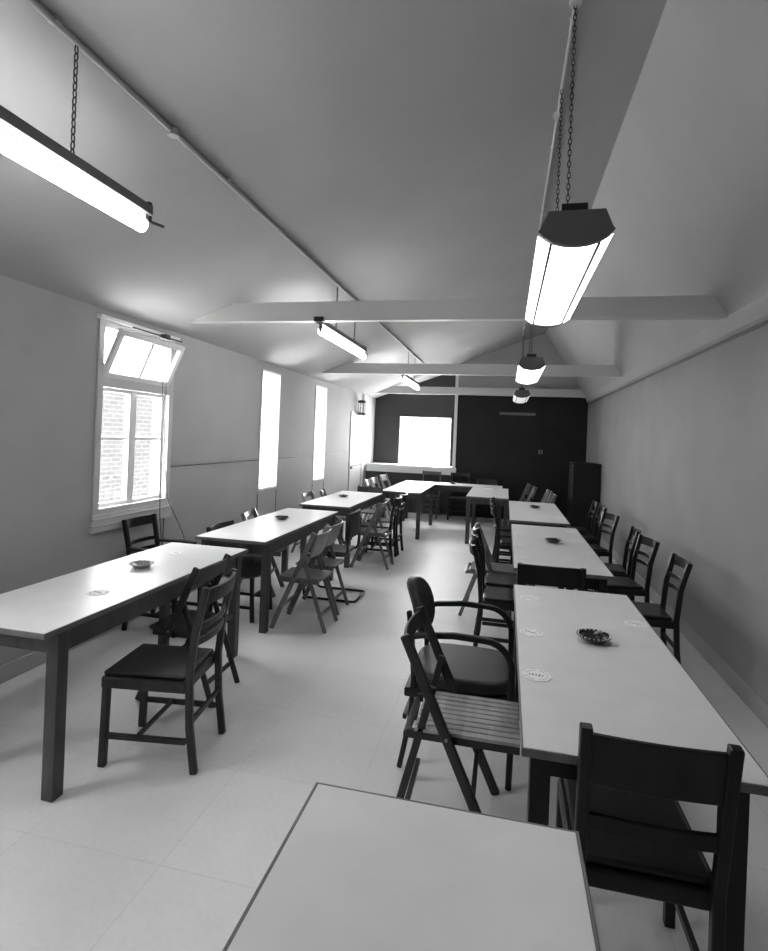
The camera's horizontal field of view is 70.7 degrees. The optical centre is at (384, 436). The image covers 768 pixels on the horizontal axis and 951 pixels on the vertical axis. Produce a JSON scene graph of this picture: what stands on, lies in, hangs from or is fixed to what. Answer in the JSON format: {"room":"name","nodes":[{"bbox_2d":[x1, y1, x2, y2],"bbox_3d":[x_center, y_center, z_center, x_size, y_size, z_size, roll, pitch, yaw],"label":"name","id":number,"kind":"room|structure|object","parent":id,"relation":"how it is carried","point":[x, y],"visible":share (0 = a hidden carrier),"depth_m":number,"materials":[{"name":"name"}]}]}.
{"room":"canteen","nodes":[
{"label":"canteen","id":0,"kind":"room"},
{"bbox_2d":[0,275,375,665],"bbox_3d":[-1.912,0.290,6.003,0.200,2.588,14.480,2,0,13],"label":"wall","id":1,"kind":"structure","parent":0,"point":[49,340],"depth_m":4.20,"materials":[{"name":"white paint"}]},
{"bbox_2d":[88,314,184,533],"bbox_3d":[-2.087,-0.090,4.596,0.286,1.675,1.010,2,0,13],"label":"window","id":2,"kind":"structure","parent":1,"relation":"in","point":[108,515],"depth_m":4.57,"materials":[{"name":"grey paint"}]},
{"bbox_2d":[132,327,184,544],"bbox_3d":[-1.999,0.080,4.760,0.091,1.972,0.731,2,0,20],"label":"gear","id":3,"kind":"object","parent":2,"relation":"attached to","point":[164,337],"visible":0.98,"depth_m":4.81,"materials":[{"name":"black metal"}]},
{"bbox_2d":[0,529,322,683],"bbox_3d":[-2.084,1.524,4.965,0.017,0.110,12.000,2,0,13],"label":"baseboard","id":4,"kind":"structure","parent":1,"relation":"attached to","point":[23,664],"depth_m":3.60,"materials":[{"name":"white wood"}]},
{"bbox_2d":[170,460,257,466],"bbox_3d":[-1.810,0.292,5.975,0.013,0.010,1.870,2,0,13],"label":"trim","id":5,"kind":"structure","parent":1,"relation":"attached to","point":[245,460],"depth_m":5.78,"materials":[{"name":"grey"}]},
{"bbox_2d":[257,369,280,490],"bbox_3d":[-1.556,-0.082,7.177,0.070,1.560,0.580,2,0,13],"label":"window","id":6,"kind":"structure","parent":1,"relation":"in","point":[276,413],"depth_m":7.43,"materials":[{"name":"white glass"}]},
{"bbox_2d":[312,385,326,480],"bbox_3d":[-1.122,-0.054,9.109,0.070,1.580,0.560,2,0,13],"label":"window","id":7,"kind":"structure","parent":1,"relation":"in","point":[324,407],"depth_m":9.35,"materials":[{"name":"white paint"}]},
{"bbox_2d":[348,411,362,491],"bbox_3d":[-0.602,0.567,11.282,0.057,2.140,0.900,2,0,13],"label":"door","id":8,"kind":"structure","parent":1,"relation":"in","point":[356,421],"depth_m":11.25,"materials":[{"name":"grey paint"}]},
{"bbox_2d":[361,394,365,486],"bbox_3d":[-0.493,0.361,11.793,0.031,2.558,0.080,2,0,13],"label":"trim","id":9,"kind":"structure","parent":1,"relation":"attached to","point":[364,396],"depth_m":11.76,"materials":[{"name":"white paint"}]},
{"bbox_2d":[0,0,767,397],"bbox_3d":[0.540,-1.462,5.468,5.080,1.836,14.480,2,0,13],"label":"ceiling","id":10,"kind":"structure","parent":0,"point":[403,146],"depth_m":3.21,"materials":[{"name":"white paint"}]},
{"bbox_2d":[26,0,422,363],"bbox_3d":[-0.555,-1.442,4.648,0.060,0.038,11.600,2,0,13],"label":"conduit","id":11,"kind":"object","parent":10,"relation":"attached to","point":[55,20],"visible":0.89,"depth_m":2.52,"materials":[{"name":"white metal"}]},
{"bbox_2d":[0,45,163,231],"bbox_3d":[-1.221,-1.187,1.736,0.084,0.546,1.671,2,0,13],"label":"tube light","id":12,"kind":"object","parent":11,"relation":"hanging from","point":[11,123],"visible":1,"depth_m":2.00,"materials":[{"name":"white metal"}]},
{"bbox_2d":[314,286,367,358],"bbox_3d":[-0.383,-1.154,5.463,0.084,0.546,1.671,2,0,13],"label":"tube light","id":13,"kind":"object","parent":11,"relation":"hanging from","point":[319,320],"visible":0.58,"depth_m":5.17,"materials":[{"name":"white plastic"}]},
{"bbox_2d":[399,354,419,389],"bbox_3d":[0.455,-1.121,9.190,0.084,0.546,1.671,2,0,13],"label":"tube light","id":14,"kind":"object","parent":11,"relation":"hanging from","point":[404,377],"visible":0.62,"depth_m":8.95,"materials":[{"name":"white plastic"}]},
{"bbox_2d":[358,391,365,414],"bbox_3d":[-0.478,-0.702,11.286,0.180,0.505,0.177,2,0,13],"label":"hanging lantern","id":15,"kind":"object","parent":10,"relation":"hanging from","point":[359,401],"visible":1,"depth_m":11.23,"materials":[{"name":"black metal"}]},
{"bbox_2d":[522,0,581,340],"bbox_3d":[1.436,-2.053,4.923,0.060,0.034,13.000,2,0,13],"label":"conduit","id":16,"kind":"object","parent":10,"relation":"attached to","point":[556,115],"visible":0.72,"depth_m":3.35,"materials":[{"name":"grey metal"}]},
{"bbox_2d":[513,331,530,403],"bbox_3d":[2.624,-1.340,10.348,0.291,1.327,1.584,2,0,13],"label":"light","id":17,"kind":"object","parent":16,"relation":"hanging from","point":[521,396],"visible":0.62,"depth_m":9.63,"materials":[{"name":"grey plastic"}]},
{"bbox_2d":[516,397,526,402],"bbox_3d":[2.599,-0.707,10.348,0.172,0.044,1.508,2,0,13],"label":"diffuser","id":18,"kind":"object","parent":17,"relation":"attached to","point":[518,399],"depth_m":10.23,"materials":[{"name":"white plastic"}]},
{"bbox_2d":[516,324,545,384],"bbox_3d":[1.786,-1.373,6.622,0.291,1.327,1.584,2,0,13],"label":"light","id":19,"kind":"object","parent":16,"relation":"hanging from","point":[531,367],"visible":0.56,"depth_m":6.03,"materials":[{"name":"grey plastic"}]},
{"bbox_2d":[516,366,521,382],"bbox_3d":[1.644,-0.752,6.648,0.048,0.032,1.508,2,0,13],"label":"diffuser","id":20,"kind":"object","parent":19,"relation":"attached to","point":[519,371],"depth_m":6.61,"materials":[{"name":"white plastic"}]},
{"bbox_2d":[520,369,539,383],"bbox_3d":[1.761,-0.740,6.622,0.172,0.044,1.508,2,0,13],"label":"diffuser","id":21,"kind":"object","parent":19,"relation":"attached to","point":[526,376],"depth_m":6.51,"materials":[{"name":"white plastic"}]},
{"bbox_2d":[535,366,544,381],"bbox_3d":[1.880,-0.743,6.595,0.048,0.032,1.508,2,0,13],"label":"diffuser","id":22,"kind":"object","parent":19,"relation":"attached to","point":[539,371],"depth_m":6.35,"materials":[{"name":"white plastic"}]},
{"bbox_2d":[525,5,615,327],"bbox_3d":[0.949,-1.406,2.895,0.291,1.327,1.584,2,0,13],"label":"light","id":23,"kind":"object","parent":16,"relation":"hanging from","point":[572,240],"visible":1,"depth_m":2.40,"materials":[{"name":"grey plastic"}]},
{"bbox_2d":[525,237,548,322],"bbox_3d":[0.806,-0.786,2.921,0.048,0.032,1.508,2,0,13],"label":"diffuser","id":24,"kind":"object","parent":23,"relation":"attached to","point":[541,259],"depth_m":2.68,"materials":[{"name":"white plastic"}]},
{"bbox_2d":[534,244,596,324],"bbox_3d":[0.923,-0.773,2.895,0.172,0.044,1.508,2,0,13],"label":"diffuser","id":25,"kind":"object","parent":23,"relation":"attached to","point":[564,269],"depth_m":2.63,"materials":[{"name":"white plastic"}]},
{"bbox_2d":[563,233,613,322],"bbox_3d":[1.042,-0.776,2.868,0.048,0.032,1.508,2,0,13],"label":"diffuser","id":26,"kind":"object","parent":23,"relation":"attached to","point":[600,247],"depth_m":2.59,"materials":[{"name":"white plastic"}]},
{"bbox_2d":[0,511,767,950],"bbox_3d":[0.413,1.738,5.468,5.080,0.120,14.480,2,0,13],"label":"floor","id":27,"kind":"structure","parent":0,"point":[137,851],"depth_m":2.64,"materials":[{"name":"white tile"}]},
{"bbox_2d":[0,542,247,802],"bbox_3d":[-1.564,1.214,3.253,0.648,0.770,1.848,2,0,13],"label":"table","id":28,"kind":"object","parent":27,"relation":"on","point":[53,616],"visible":0.94,"depth_m":2.74,"materials":[{"name":"laminate"}]},
{"bbox_2d":[86,589,109,595],"bbox_3d":[-1.523,0.828,2.874,0.105,0.002,0.105,2,0,-44],"label":"mat","id":29,"kind":"object","parent":28,"relation":"on","point":[99,591],"visible":1,"depth_m":2.87,"materials":[{"name":"white"}]},
{"bbox_2d":[128,560,153,568],"bbox_3d":[-1.542,0.812,3.426,0.149,0.033,0.150,2,0,-18],"label":"ashtray","id":30,"kind":"object","parent":28,"relation":"on","point":[139,564],"visible":1,"depth_m":3.44,"materials":[{"name":"grey glass"}]},
{"bbox_2d":[168,551,184,554],"bbox_3d":[-1.485,0.830,3.853,0.105,0.002,0.105,2,0,-37],"label":"mat","id":31,"kind":"object","parent":28,"relation":"on","point":[174,552],"visible":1,"depth_m":3.86,"materials":[{"name":"white"}]},
{"bbox_2d":[121,513,198,637],"bbox_3d":[-1.870,1.136,4.531,0.551,0.904,0.485,2,0,13],"label":"chair","id":32,"kind":"object","parent":27,"relation":"on","point":[147,519],"visible":0.38,"depth_m":4.59,"materials":[{"name":"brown wood"}]},
{"bbox_2d":[97,568,237,774],"bbox_3d":[-1.089,1.167,2.802,0.551,0.904,0.406,2,0,5],"label":"chair","id":33,"kind":"object","parent":27,"relation":"on","point":[149,667],"visible":1,"depth_m":2.65,"materials":[{"name":"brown wood"}]},
{"bbox_2d":[135,553,239,701],"bbox_3d":[-1.218,1.198,3.441,0.500,0.842,0.426,2,0,11],"label":"folding chair","id":34,"kind":"object","parent":27,"relation":"on","point":[180,622],"visible":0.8,"depth_m":3.30,"materials":[{"name":"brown wood"}]},
{"bbox_2d":[206,520,272,622],"bbox_3d":[-1.308,1.209,4.926,0.513,0.803,0.464,2,0,13],"label":"chair","id":35,"kind":"object","parent":27,"relation":"on","point":[250,564],"visible":0.43,"depth_m":4.76,"materials":[{"name":"wood"}]},
{"bbox_2d":[240,508,287,597],"bbox_3d":[-1.311,1.194,5.637,0.528,0.842,0.406,2,0,3],"label":"folding chair","id":36,"kind":"object","parent":27,"relation":"on","point":[252,511],"visible":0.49,"depth_m":5.72,"materials":[{"name":"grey wood"}]},
{"bbox_2d":[195,508,338,633],"bbox_3d":[-1.073,1.234,5.384,0.634,0.770,1.956,2,0,13],"label":"table","id":37,"kind":"object","parent":27,"relation":"on","point":[264,535],"visible":0.88,"depth_m":4.78,"materials":[{"name":"laminate"}]},
{"bbox_2d":[275,515,289,519],"bbox_3d":[-1.052,0.832,5.528,0.150,0.033,0.149,2,0,32],"label":"ashtray","id":38,"kind":"object","parent":37,"relation":"on","point":[279,517],"visible":1,"depth_m":5.50,"materials":[{"name":"black glass"}]},
{"bbox_2d":[269,526,337,633],"bbox_3d":[-0.681,1.219,4.714,0.500,0.842,0.406,2,0,13],"label":"folding chair","id":39,"kind":"object","parent":27,"relation":"on","point":[306,575],"visible":0.99,"depth_m":4.57,"materials":[{"name":"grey wood"}]},
{"bbox_2d":[291,491,335,552],"bbox_3d":[-0.994,1.207,7.593,0.528,0.842,0.406,2,0,13],"label":"folding chair","id":40,"kind":"object","parent":27,"relation":"on","point":[310,493],"visible":0.3,"depth_m":7.49,"materials":[{"name":"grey wood"}]},
{"bbox_2d":[287,518,348,614],"bbox_3d":[-0.612,1.222,5.180,0.500,0.842,0.406,2,0,13],"label":"folding chair","id":41,"kind":"object","parent":27,"relation":"on","point":[327,563],"visible":0.68,"depth_m":5.14,"materials":[{"name":"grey wood"}]},
{"bbox_2d":[311,488,345,547],"bbox_3d":[-0.820,1.214,8.048,0.528,0.842,0.406,2,0,-1],"label":"folding chair","id":42,"kind":"object","parent":27,"relation":"on","point":[322,492],"visible":0.16,"depth_m":7.93,"materials":[{"name":"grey wood"}]},
{"bbox_2d":[303,509,364,602],"bbox_3d":[-0.500,1.201,5.596,0.562,0.880,0.424,2,0,13],"label":"chair","id":43,"kind":"object","parent":27,"relation":"on","point":[354,519],"visible":0.7,"depth_m":5.46,"materials":[{"name":"grey wood"}]},
{"bbox_2d":[299,491,382,567],"bbox_3d":[-0.572,1.253,7.634,0.663,0.770,1.848,2,0,13],"label":"table","id":44,"kind":"object","parent":27,"relation":"on","point":[355,501],"visible":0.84,"depth_m":7.10,"materials":[{"name":"laminate"}]},
{"bbox_2d":[351,485,382,541],"bbox_3d":[-0.280,1.235,8.768,0.426,0.842,0.500,2,0,13],"label":"folding chair","id":45,"kind":"object","parent":27,"relation":"on","point":[360,489],"visible":0.28,"depth_m":8.87,"materials":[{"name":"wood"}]},
{"bbox_2d":[361,478,375,522],"bbox_3d":[-0.225,1.222,9.982,0.500,0.871,0.406,2,0,13],"label":"folding chair","id":46,"kind":"object","parent":27,"relation":"on","point":[368,482],"visible":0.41,"depth_m":10.09,"materials":[{"name":"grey wood"}]},
{"bbox_2d":[350,499,393,569],"bbox_3d":[-0.161,1.240,6.934,0.528,0.842,0.406,2,0,13],"label":"folding chair","id":47,"kind":"object","parent":27,"relation":"on","point":[368,531],"visible":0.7,"depth_m":6.78,"materials":[{"name":"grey wood"}]},
{"bbox_2d":[364,476,390,520],"bbox_3d":[-0.124,1.226,10.523,0.500,0.871,0.406,2,0,13],"label":"folding chair","id":48,"kind":"object","parent":27,"relation":"on","point":[374,479],"visible":0.44,"depth_m":10.65,"materials":[{"name":"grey wood"}]},
{"bbox_2d":[356,495,401,561],"bbox_3d":[-0.061,1.230,7.354,0.551,0.860,0.386,2,0,10],"label":"chair","id":49,"kind":"object","parent":27,"relation":"on","point":[389,526],"visible":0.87,"depth_m":7.22,"materials":[{"name":"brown wood"}]},
{"bbox_2d":[365,492,407,555],"bbox_3d":[0.037,1.234,7.791,0.551,0.860,0.386,2,0,13],"label":"chair","id":50,"kind":"object","parent":27,"relation":"on","point":[404,497],"visible":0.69,"depth_m":7.71,"materials":[{"name":"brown wood"}]},
{"bbox_2d":[379,474,394,516],"bbox_3d":[0.054,1.233,11.406,0.500,0.871,0.406,2,0,21],"label":"folding chair","id":51,"kind":"object","parent":27,"relation":"on","point":[383,477],"visible":0.44,"depth_m":11.26,"materials":[{"name":"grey wood"}]},
{"bbox_2d":[381,483,434,539],"bbox_3d":[0.424,1.293,9.666,0.673,0.770,1.770,2,0,13],"label":"table","id":52,"kind":"object","parent":27,"relation":"on","point":[416,491],"visible":0.84,"depth_m":9.03,"materials":[{"name":"laminate"}]},
{"bbox_2d":[222,782,600,950],"bbox_3d":[-0.019,1.275,0.696,0.639,0.770,1.273,2,0,13],"label":"table","id":53,"kind":"object","parent":27,"relation":"on","point":[355,870],"visible":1,"depth_m":1.08,"materials":[{"name":"laminate"}]},
{"bbox_2d":[421,471,440,518],"bbox_3d":[0.944,1.221,11.425,0.406,0.959,0.551,2,0,13],"label":"chair","id":54,"kind":"object","parent":27,"relation":"on","point":[435,497],"visible":0.55,"depth_m":11.55,"materials":[{"name":"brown wood"}]},
{"bbox_2d":[401,480,502,524],"bbox_3d":[1.317,1.328,10.694,1.947,0.770,0.590,2,0,13],"label":"table","id":55,"kind":"object","parent":27,"relation":"on","point":[439,486],"visible":0.65,"depth_m":10.54,"materials":[{"name":"laminate"}]},
{"bbox_2d":[397,576,514,790],"bbox_3d":[0.395,1.232,2.904,0.590,0.891,0.574,2,0,13],"label":"armchair","id":56,"kind":"object","parent":27,"relation":"on","point":[476,671],"visible":0.73,"depth_m":2.77,"materials":[{"name":"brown wood"}]},
{"bbox_2d":[396,605,519,812],"bbox_3d":[0.319,1.254,2.387,0.529,0.853,0.426,2,0,13],"label":"folding chair","id":57,"kind":"object","parent":27,"relation":"on","point":[453,718],"visible":0.94,"depth_m":2.28,"materials":[{"name":"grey wood"}]},
{"bbox_2d":[447,472,469,520],"bbox_3d":[1.539,1.247,11.291,0.406,0.954,0.551,2,0,13],"label":"chair","id":58,"kind":"object","parent":27,"relation":"on","point":[451,498],"visible":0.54,"depth_m":11.23,"materials":[{"name":"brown wood"}]},
{"bbox_2d":[475,479,497,518],"bbox_3d":[2.087,1.322,11.143,0.452,0.846,0.511,2,0,13],"label":"padded chair","id":59,"kind":"object","parent":27,"relation":"on","point":[478,481],"visible":0.39,"depth_m":11.34,"materials":[{"name":"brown wood"}]},
{"bbox_2d":[465,487,508,543],"bbox_3d":[1.780,1.347,9.341,0.664,0.770,1.809,2,0,13],"label":"table","id":60,"kind":"object","parent":27,"relation":"on","point":[476,495],"visible":0.87,"depth_m":8.61,"materials":[{"name":"laminate"}]},
{"bbox_2d":[458,523,516,615],"bbox_3d":[0.997,1.286,5.197,0.528,0.842,0.406,2,0,13],"label":"folding chair","id":61,"kind":"object","parent":27,"relation":"on","point":[491,566],"visible":0.53,"depth_m":5.09,"materials":[{"name":"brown wood"}]},
{"bbox_2d":[469,537,513,646],"bbox_3d":[0.928,1.269,4.270,0.551,0.860,0.386,2,0,13],"label":"chair","id":62,"kind":"object","parent":27,"relation":"on","point":[503,598],"visible":0.6,"depth_m":4.13,"materials":[{"name":"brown wood"}]},
{"bbox_2d":[490,501,510,561],"bbox_3d":[1.629,1.297,7.023,0.551,0.860,0.386,2,0,13],"label":"chair","id":63,"kind":"object","parent":27,"relation":"on","point":[503,534],"visible":0.22,"depth_m":6.89,"materials":[{"name":"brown wood"}]},
{"bbox_2d":[490,497,510,557],"bbox_3d":[1.719,1.301,7.515,0.551,0.860,0.386,2,0,13],"label":"chair","id":64,"kind":"object","parent":27,"relation":"on","point":[502,527],"visible":0.16,"depth_m":7.38,"materials":[{"name":"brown wood"}]},
{"bbox_2d":[491,505,510,563],"bbox_3d":[1.538,1.294,6.531,0.551,0.860,0.386,2,0,13],"label":"chair","id":65,"kind":"object","parent":27,"relation":"on","point":[503,543],"visible":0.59,"depth_m":6.39,"materials":[{"name":"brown wood"}]},
{"bbox_2d":[472,528,534,634],"bbox_3d":[1.017,1.273,4.711,0.551,0.860,0.386,2,0,13],"label":"chair","id":66,"kind":"object","parent":27,"relation":"on","point":[491,579],"visible":0.24,"depth_m":4.65,"materials":[{"name":"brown wood"}]},
{"bbox_2d":[508,483,531,525],"bbox_3d":[2.720,1.354,10.754,0.500,0.842,0.406,2,0,13],"label":"folding chair","id":67,"kind":"object","parent":27,"relation":"on","point":[528,486],"visible":0.46,"depth_m":10.57,"materials":[{"name":"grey wood"}]},
{"bbox_2d":[525,486,536,501],"bbox_3d":[2.666,1.352,10.151,0.500,0.842,0.406,2,0,13],"label":"folding chair","id":68,"kind":"object","parent":27,"relation":"on","point":[534,489],"visible":0.38,"depth_m":9.95,"materials":[{"name":"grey wood"}]},
{"bbox_2d":[509,501,569,588],"bbox_3d":[1.941,1.353,7.058,0.660,0.770,2.025,2,0,13],"label":"table","id":69,"kind":"object","parent":27,"relation":"on","point":[543,515],"visible":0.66,"depth_m":6.58,"materials":[{"name":"laminate"}]},
{"bbox_2d":[541,489,551,502],"bbox_3d":[2.749,1.355,9.517,0.500,0.842,0.406,2,0,13],"label":"folding chair","id":70,"kind":"object","parent":27,"relation":"on","point":[548,492],"visible":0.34,"depth_m":9.42,"materials":[{"name":"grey wood"}]},
{"bbox_2d":[513,562,586,672],"bbox_3d":[1.141,1.283,3.825,0.438,0.849,0.517,2,0,13],"label":"chair","id":71,"kind":"object","parent":27,"relation":"on","point":[564,577],"visible":0.34,"depth_m":3.59,"materials":[{"name":"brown wood"}]},
{"bbox_2d":[546,492,556,503],"bbox_3d":[2.626,1.350,8.879,0.500,0.842,0.406,2,0,13],"label":"folding chair","id":72,"kind":"object","parent":27,"relation":"on","point":[552,497],"visible":0.26,"depth_m":8.69,"materials":[{"name":"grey wood"}]},
{"bbox_2d":[511,524,614,649],"bbox_3d":[1.446,1.333,4.761,0.671,0.770,2.084,2,0,13],"label":"table","id":73,"kind":"object","parent":27,"relation":"on","point":[566,553],"visible":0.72,"depth_m":4.40,"materials":[{"name":"laminate"}]},
{"bbox_2d":[515,555,527,558],"bbox_3d":[1.054,0.931,4.175,0.105,0.002,0.105,2,0,11],"label":"mat","id":74,"kind":"object","parent":73,"relation":"on","point":[517,556],"visible":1,"depth_m":4.16,"materials":[{"name":"white"}]},
{"bbox_2d":[544,538,561,542],"bbox_3d":[1.502,0.933,4.836,0.150,0.033,0.149,2,0,-27],"label":"ashtray","id":75,"kind":"object","parent":73,"relation":"on","point":[550,540],"visible":1,"depth_m":4.82,"materials":[{"name":"black glass"}]},
{"bbox_2d":[567,500,599,534],"bbox_3d":[2.736,1.341,7.676,0.551,0.860,0.386,2,0,13],"label":"chair","id":76,"kind":"object","parent":27,"relation":"on","point":[595,504],"visible":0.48,"depth_m":7.68,"materials":[{"name":"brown wood"}]},
{"bbox_2d":[567,462,601,538],"bbox_3d":[3.526,1.135,9.652,0.475,1.330,0.700,2,0,13],"label":"cabinet","id":77,"kind":"object","parent":27,"relation":"on","point":[584,477],"visible":0.7,"depth_m":9.34,"materials":[{"name":"paint"}]},
{"bbox_2d":[580,505,606,543],"bbox_3d":[2.615,1.336,7.139,0.551,0.860,0.386,2,0,13],"label":"chair","id":78,"kind":"object","parent":27,"relation":"on","point":[591,539],"visible":0.31,"depth_m":7.18,"materials":[{"name":"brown wood"}]},
{"bbox_2d":[573,511,619,588],"bbox_3d":[2.423,1.329,6.381,0.551,0.860,0.386,2,0,-1],"label":"chair","id":79,"kind":"object","parent":27,"relation":"on","point":[600,551],"visible":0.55,"depth_m":6.26,"materials":[{"name":"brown wood"}]},
{"bbox_2d":[577,526,640,598],"bbox_3d":[2.213,1.320,5.351,0.551,0.860,0.386,2,0,17],"label":"chair","id":80,"kind":"object","parent":27,"relation":"on","point":[615,569],"visible":0.41,"depth_m":5.31,"materials":[{"name":"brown wood"}]},
{"bbox_2d":[585,534,659,602],"bbox_3d":[2.089,1.315,4.802,0.551,0.860,0.386,2,0,5],"label":"chair","id":81,"kind":"object","parent":27,"relation":"on","point":[620,585],"visible":0.6,"depth_m":4.64,"materials":[{"name":"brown wood"}]},
{"bbox_2d":[513,584,767,950],"bbox_3d":[0.907,1.312,2.404,0.660,0.770,1.848,2,0,13],"label":"table","id":82,"kind":"object","parent":27,"relation":"on","point":[630,685],"visible":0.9,"depth_m":1.90,"materials":[{"name":"laminate"}]},
{"bbox_2d":[520,595,539,600],"bbox_3d":[0.827,0.922,3.087,0.105,0.002,0.105,2,0,5],"label":"mat","id":83,"kind":"object","parent":82,"relation":"on","point":[526,597],"visible":1,"depth_m":3.09,"materials":[{"name":"white"}]},
{"bbox_2d":[520,628,542,636],"bbox_3d":[0.684,0.916,2.528,0.105,0.002,0.105,2,0,13],"label":"mat","id":84,"kind":"object","parent":82,"relation":"on","point":[526,631],"visible":1,"depth_m":2.52,"materials":[{"name":"white"}]},
{"bbox_2d":[522,669,551,681],"bbox_3d":[0.580,0.912,2.066,0.105,0.002,0.105,2,0,41],"label":"mat","id":85,"kind":"object","parent":82,"relation":"on","point":[537,675],"visible":1,"depth_m":2.06,"materials":[{"name":"white"}]},
{"bbox_2d":[577,629,611,643],"bbox_3d":[0.946,0.911,2.450,0.150,0.033,0.149,2,0,13],"label":"ashtray","id":86,"kind":"object","parent":82,"relation":"on","point":[593,636],"visible":1,"depth_m":2.47,"materials":[{"name":"black glass"}]},
{"bbox_2d":[624,620,647,627],"bbox_3d":[1.256,0.939,2.709,0.105,0.002,0.105,2,0,-35],"label":"mat","id":87,"kind":"object","parent":82,"relation":"on","point":[632,623],"visible":1,"depth_m":2.71,"materials":[{"name":"white"}]},
{"bbox_2d":[555,722,744,950],"bbox_3d":[0.772,1.249,1.689,0.404,0.888,0.517,2,0,13],"label":"chair","id":88,"kind":"object","parent":27,"relation":"on","point":[637,838],"visible":0.85,"depth_m":1.49,"materials":[{"name":"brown wood"}]},
{"bbox_2d":[632,553,692,663],"bbox_3d":[1.933,1.309,4.013,0.551,0.860,0.386,2,0,13],"label":"chair","id":89,"kind":"object","parent":27,"relation":"on","point":[656,615],"visible":0.56,"depth_m":3.87,"materials":[{"name":"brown wood"}]},
{"bbox_2d":[373,375,455,465],"bbox_3d":[0.778,-0.405,12.426,2.170,2.591,0.680,2,0,13],"label":"wall","id":90,"kind":"structure","parent":0,"point":[389,408],"depth_m":12.71,"materials":[{"name":"paint"}]},
{"bbox_2d":[398,416,451,465],"bbox_3d":[0.925,0.097,12.588,1.215,1.100,0.050,2,0,13],"label":"window","id":91,"kind":"structure","parent":90,"relation":"in","point":[422,440],"depth_m":12.59,"materials":[{"name":"white glass"}]},
{"bbox_2d":[365,333,587,517],"bbox_3d":[1.906,-0.260,11.746,4.680,3.990,0.150,2,0,13],"label":"wall","id":92,"kind":"structure","parent":0,"point":[492,445],"depth_m":11.47,"materials":[{"name":"paint"}]},
{"bbox_2d":[367,462,455,474],"bbox_3d":[0.640,0.731,12.278,1.995,0.160,0.710,2,0,13],"label":"trim","id":93,"kind":"structure","parent":92,"relation":"on","point":[375,466],"depth_m":11.98,"materials":[{"name":"white paint"}]},
{"bbox_2d":[452,375,458,467],"bbox_3d":[1.539,-0.417,11.760,0.065,2.205,0.065,2,0,13],"label":"trim","id":94,"kind":"structure","parent":92,"relation":"attached to","point":[457,376],"depth_m":11.73,"materials":[{"name":"white paint"}]},
{"bbox_2d":[376,386,585,397],"bbox_3d":[1.960,-0.963,11.596,4.464,0.160,0.070,2,0,13],"label":"trim","id":95,"kind":"structure","parent":92,"relation":"attached to","point":[577,393],"depth_m":11.54,"materials":[{"name":"grey wood"}]},
{"bbox_2d":[451,510,566,519],"bbox_3d":[2.747,1.715,11.455,2.720,0.110,0.015,2,0,13],"label":"baseboard","id":96,"kind":"structure","parent":92,"relation":"attached to","point":[479,514],"depth_m":11.60,"materials":[{"name":"paint"}]},
{"bbox_2d":[500,412,535,415],"bbox_3d":[2.798,-0.477,11.432,0.740,0.055,0.075,2,0,13],"label":"strip light","id":97,"kind":"object","parent":92,"relation":"attached to","point":[501,413],"visible":1,"depth_m":11.41,"materials":[{"name":"grey metal"}]},
{"bbox_2d":[501,413,533,414],"bbox_3d":[2.792,-0.474,11.407,0.660,0.032,0.025,2,0,13],"label":"diffuser","id":98,"kind":"object","parent":97,"relation":"attached to","point":[501,413],"depth_m":11.40,"materials":[{"name":"grey plastic"}]},
{"bbox_2d":[538,402,542,453],"bbox_3d":[3.278,-0.180,11.339,0.090,1.100,0.040,2,0,13],"label":"light switch","id":99,"kind":"object","parent":92,"relation":"attached to","point":[540,451],"visible":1,"depth_m":11.34,"materials":[{"name":"grey plastic"}]},
{"bbox_2d":[586,324,767,703],"bbox_3d":[2.845,0.492,4.932,0.200,2.562,14.480,2,0,13],"label":"wall","id":100,"kind":"structure","parent":0,"point":[681,449],"depth_m":4.44,"materials":[{"name":"white paint"}]},
{"bbox_2d":[191,295,727,322],"bbox_3d":[0.380,-1.043,4.490,4.414,0.165,0.070,2,0,13],"label":"ceiling beam","id":101,"kind":"structure","parent":100,"relation":"attached to","point":[680,307],"depth_m":4.41,"materials":[{"name":"grey paint"}]},
{"bbox_2d":[323,363,622,376],"bbox_3d":[1.181,-0.999,8.102,4.448,0.160,0.070,2,0,13],"label":"trim","id":102,"kind":"structure","parent":100,"relation":"attached to","point":[349,368],"depth_m":8.05,"materials":[{"name":"grey paint"}]},
{"bbox_2d":[586,293,767,403],"bbox_3d":[2.691,-0.819,4.630,0.071,0.156,13.400,2,0,13],"label":"trim","id":103,"kind":"structure","parent":100,"relation":"attached to","point":[755,312],"depth_m":4.60,"materials":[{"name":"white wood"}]},
{"bbox_2d":[600,537,767,727],"bbox_3d":[2.616,1.702,4.624,0.019,0.125,13.400,2,0,13],"label":"baseboard","id":104,"kind":"structure","parent":100,"relation":"attached to","point":[758,706],"depth_m":4.05,"materials":[{"name":"white wood"}]},
{"label":"outside","id":105,"kind":"structure","parent":0,"visible":0},
{"bbox_3d":[-4.086,1.850,6.027,3.930,0.100,16.000,2,0,13],"label":"ground","id":106,"kind":"structure","parent":105,"visible":0},
{"bbox_2d":[99,391,152,502],"bbox_3d":[-5.752,0.408,6.415,0.400,2.650,16.000,2,0,13],"label":"wall","id":107,"kind":"structure","parent":106,"relation":"on","point":[113,408],"depth_m":9.76,"materials":[{"name":"brick"}]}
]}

